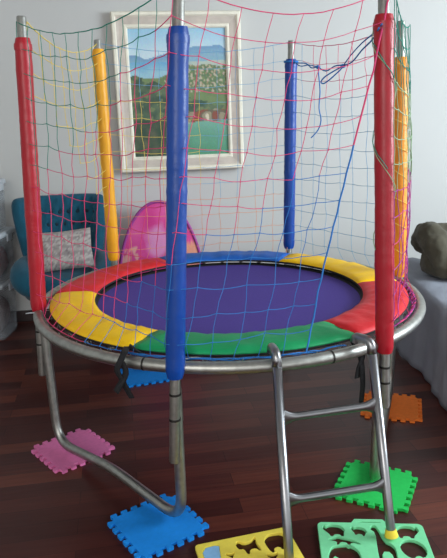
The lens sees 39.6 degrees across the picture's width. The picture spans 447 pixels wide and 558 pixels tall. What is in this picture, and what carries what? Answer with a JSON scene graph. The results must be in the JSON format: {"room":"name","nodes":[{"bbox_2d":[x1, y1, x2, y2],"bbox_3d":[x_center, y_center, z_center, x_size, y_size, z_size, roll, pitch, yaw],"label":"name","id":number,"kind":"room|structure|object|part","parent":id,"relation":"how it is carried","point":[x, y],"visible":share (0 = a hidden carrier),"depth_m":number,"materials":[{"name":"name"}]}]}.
{"room":"playroom","nodes":[
{"label":"playroom","id":0,"kind":"room"},
{"bbox_2d":[0,320,446,557],"bbox_3d":[1.327,0.961,2.074,7.400,0.050,9.500,-2,15,0],"label":"floor","id":1,"kind":"structure","parent":0,"point":[232,469],"depth_m":2.78,"materials":[{"name":"brown wood"}]},
{"bbox_2d":[0,274,12,289],"bbox_3d":[-1.715,0.199,4.380,0.479,0.398,0.343,-2,15,0],"label":"storage box","id":2,"kind":"object","parent":1,"relation":"on","point":[5,281],"visible":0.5,"depth_m":4.31,"materials":[{"name":"grey plastic"}]},
{"bbox_2d":[0,295,10,331],"bbox_3d":[-1.714,0.249,4.393,0.368,0.255,0.272,-2,15,0],"label":"folded clothes","id":3,"kind":"object","parent":2,"relation":"in","point":[5,312],"visible":1,"depth_m":4.36,"materials":[{"name":"grey fabric"}]},
{"bbox_2d":[0,226,14,240],"bbox_3d":[-1.690,-0.163,4.284,0.460,0.343,0.343,-2,15,0],"label":"storage box","id":4,"kind":"object","parent":2,"relation":"on","point":[7,231],"visible":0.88,"depth_m":4.25,"materials":[{"name":"grey plastic"}]},
{"bbox_2d":[0,178,5,190],"bbox_3d":[-1.679,-0.495,4.196,0.380,0.338,0.303,-2,15,0],"label":"storage box","id":5,"kind":"object","parent":4,"relation":"on","point":[2,181],"visible":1,"depth_m":4.19,"materials":[{"name":"grey plastic"}]},
{"bbox_2d":[0,246,7,275],"bbox_3d":[-1.689,-0.121,4.295,0.352,0.217,0.272,-2,15,0],"label":"folded clothes","id":6,"kind":"object","parent":4,"relation":"in","point":[3,255],"visible":1,"depth_m":4.29,"materials":[{"name":"fabric"}]},
{"bbox_2d":[10,193,110,355],"bbox_3d":[-1.058,-0.045,4.156,0.687,0.959,0.788,-5,15,-14],"label":"armchair","id":7,"kind":"object","parent":1,"relation":"on","point":[19,273],"visible":0.34,"depth_m":4.28,"materials":[{"name":"teal fabric"}]},
{"bbox_3d":[-1.258,-0.031,4.012,0.227,0.208,0.618,-5,15,-14],"label":"arm","id":8,"kind":"part","parent":7,"relation":"part of","materials":[{"name":"teal fabric"}]},
{"bbox_3d":[-1.111,-0.279,4.276,0.628,0.567,0.423,-5,15,-14],"label":"backrest","id":9,"kind":"part","parent":7,"relation":"part of","materials":[{"name":"teal fabric"}]},
{"bbox_2d":[42,227,93,271],"bbox_3d":[-1.011,-0.183,3.950,0.363,0.263,0.152,-4,15,-9],"label":"cushion","id":10,"kind":"object","parent":7,"relation":"on","point":[77,237],"visible":0.77,"depth_m":3.91,"materials":[{"name":"fabric"}]},
{"bbox_3d":[-1.040,-0.018,4.098,0.570,0.132,0.640,-5,15,-14],"label":"seat","id":11,"kind":"part","parent":7,"relation":"part of","materials":[{"name":"teal fabric"}]},
{"bbox_3d":[-0.814,-0.074,4.127,0.227,0.208,0.618,-5,15,-14],"label":"arm","id":12,"kind":"part","parent":7,"relation":"part of","materials":[{"name":"teal fabric"}]},
{"bbox_2d":[31,428,114,473],"bbox_3d":[-0.691,0.780,2.841,0.296,0.012,0.296,-14,19,-39],"label":"foam mat","id":13,"kind":"object","parent":1,"relation":"on","point":[53,454],"visible":0.9,"depth_m":2.82,"materials":[{"name":"pink rubber"}]},
{"bbox_2d":[120,368,168,387],"bbox_3d":[-0.455,0.558,3.657,0.296,0.012,0.296,-6,15,-16],"label":"foam mat","id":14,"kind":"object","parent":1,"relation":"on","point":[136,377],"visible":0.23,"depth_m":3.59,"materials":[{"name":"blue rubber"}]},
{"bbox_2d":[107,494,208,557],"bbox_3d":[-0.245,0.912,2.300,0.296,0.012,0.296,-12,18,-33],"label":"foam mat","id":15,"kind":"object","parent":1,"relation":"on","point":[149,531],"visible":0.84,"depth_m":2.27,"materials":[{"name":"blue rubber"}]},
{"bbox_2d":[119,200,201,277],"bbox_3d":[-0.461,-0.143,4.581,0.672,0.896,0.182,-3,15,-6],"label":"tent","id":16,"kind":"object","parent":1,"relation":"on","point":[137,223],"visible":0.21,"depth_m":4.46,"materials":[{"name":"pink fabric"}]},
{"bbox_2d":[14,0,425,516],"bbox_3d":[0.022,-0.209,2.842,1.802,1.844,1.786,-2,15,0],"label":"trampoline","id":17,"kind":"object","parent":1,"relation":"on","point":[184,313],"visible":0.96,"depth_m":2.45,"materials":[{"name":"metal"}]},
{"bbox_3d":[-0.698,-0.678,2.948,0.027,0.917,0.818,1,15,10],"label":"net panel","id":18,"kind":"part","parent":17,"relation":"part of","materials":[{"name":"fabric"}]},
{"bbox_3d":[-0.138,-0.702,3.504,1.045,1.184,0.160,-4,15,-10],"label":"net panel","id":19,"kind":"part","parent":17,"relation":"part of","materials":[{"name":"fabric"}]},
{"bbox_3d":[-0.150,-0.369,2.245,1.396,1.183,0.721,-2,15,0],"label":"net panel","id":20,"kind":"part","parent":17,"relation":"part of","materials":[{"name":"multicoloured fabric"}]},
{"bbox_2d":[267,333,397,557],"bbox_3d":[0.379,0.563,2.152,0.420,0.703,0.250,-5,15,-12],"label":"ladder","id":21,"kind":"object","parent":17,"relation":"attached to","point":[283,417],"visible":1,"depth_m":2.11,"materials":[{"name":"metal"}]},
{"bbox_3d":[0.192,0.580,2.109,0.035,0.703,0.241,-4,15,-10],"label":"rail","id":22,"kind":"part","parent":21,"relation":"part of","materials":[{"name":"metal"}]},
{"bbox_3d":[0.534,0.542,2.190,0.047,0.688,0.249,-10,17,-28],"label":"rail","id":23,"kind":"part","parent":21,"relation":"part of","materials":[{"name":"metal"}]},
{"bbox_2d":[284,23,382,137],"bbox_3d":[0.491,-0.818,2.748,0.162,0.410,1.560,-3,15,-5],"label":"cord","id":24,"kind":"object","parent":17,"relation":"attached to","point":[367,44],"visible":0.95,"depth_m":2.92,"materials":[{"name":"blue fabric"}]},
{"bbox_3d":[0.616,-0.660,3.268,0.102,1.183,0.766,-13,18,-36],"label":"net panel","id":25,"kind":"part","parent":17,"relation":"part of","materials":[{"name":"fabric"}]},
{"bbox_3d":[0.747,-0.469,2.531,0.134,1.184,0.999,3,16,18],"label":"net panel","id":26,"kind":"part","parent":17,"relation":"part of","materials":[{"name":"multicoloured fabric"}]},
{"bbox_2d":[195,528,303,557],"bbox_3d":[0.101,0.958,2.087,0.343,0.013,0.284,-5,15,-14],"label":"board","id":27,"kind":"object","parent":1,"relation":"on","point":[227,547],"visible":0.9,"depth_m":2.16,"materials":[{"name":"yellow plastic"}]},
{"bbox_2d":[203,546,220,557],"bbox_3d":[-0.036,0.952,2.129,0.065,0.011,0.087,-5,15,-14],"label":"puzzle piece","id":28,"kind":"object","parent":27,"relation":"in","point":[214,551],"visible":1,"depth_m":2.14,"materials":[{"name":"blue plastic"}]},
{"bbox_2d":[317,519,433,557],"bbox_3d":[0.523,0.934,2.134,0.378,0.013,0.325,0,15,4],"label":"board","id":29,"kind":"object","parent":1,"relation":"on","point":[365,546],"visible":0.91,"depth_m":2.18,"materials":[{"name":"green plastic"}]},
{"bbox_2d":[333,460,417,513],"bbox_3d":[0.615,0.834,2.507,0.296,0.012,0.296,6,16,25],"label":"foam mat","id":30,"kind":"object","parent":1,"relation":"on","point":[357,473],"visible":0.8,"depth_m":2.50,"materials":[{"name":"green rubber"}]},
{"bbox_2d":[360,391,422,422],"bbox_3d":[0.860,0.651,3.171,0.296,0.012,0.296,3,15,16],"label":"foam mat","id":31,"kind":"object","parent":1,"relation":"on","point":[404,408],"visible":0.6,"depth_m":3.13,"materials":[{"name":"orange rubber"}]},
{"bbox_2d":[396,257,446,410],"bbox_3d":[1.933,0.296,3.449,1.697,0.489,1.831,-2,15,0],"label":"bed","id":32,"kind":"object","parent":1,"relation":"on","point":[424,348],"visible":0.51,"depth_m":3.47,"materials":[{"name":"grey fabric"}]},
{"bbox_2d":[411,221,446,278],"bbox_3d":[1.665,-0.215,3.842,0.968,0.351,0.572,-1,15,4],"label":"pillow","id":33,"kind":"object","parent":32,"relation":"on","point":[429,239],"visible":1,"depth_m":3.72,"materials":[{"name":"grey fabric"}]},
{"bbox_2d":[0,0,446,310],"bbox_3d":[0.958,-1.256,4.723,6.867,2.900,0.120,-4,15,-8],"label":"wall","id":34,"kind":"structure","parent":0,"point":[427,19],"depth_m":4.58,"materials":[{"name":"paint"}]},
{"bbox_2d":[8,309,52,322],"bbox_3d":[1.005,0.121,5.019,6.867,0.085,0.015,-4,15,-8],"label":"baseboard","id":35,"kind":"structure","parent":34,"relation":"attached to","point":[16,316],"depth_m":4.67,"materials":[{"name":"wood"}]},
{"bbox_2d":[110,10,243,172],"bbox_3d":[-0.311,-1.321,4.404,0.899,1.086,0.090,-4,15,-8],"label":"framed painting","id":36,"kind":"object","parent":34,"relation":"attached to","point":[225,22],"visible":0.76,"depth_m":4.40,"materials":[{"name":"beige paint"}]}
]}

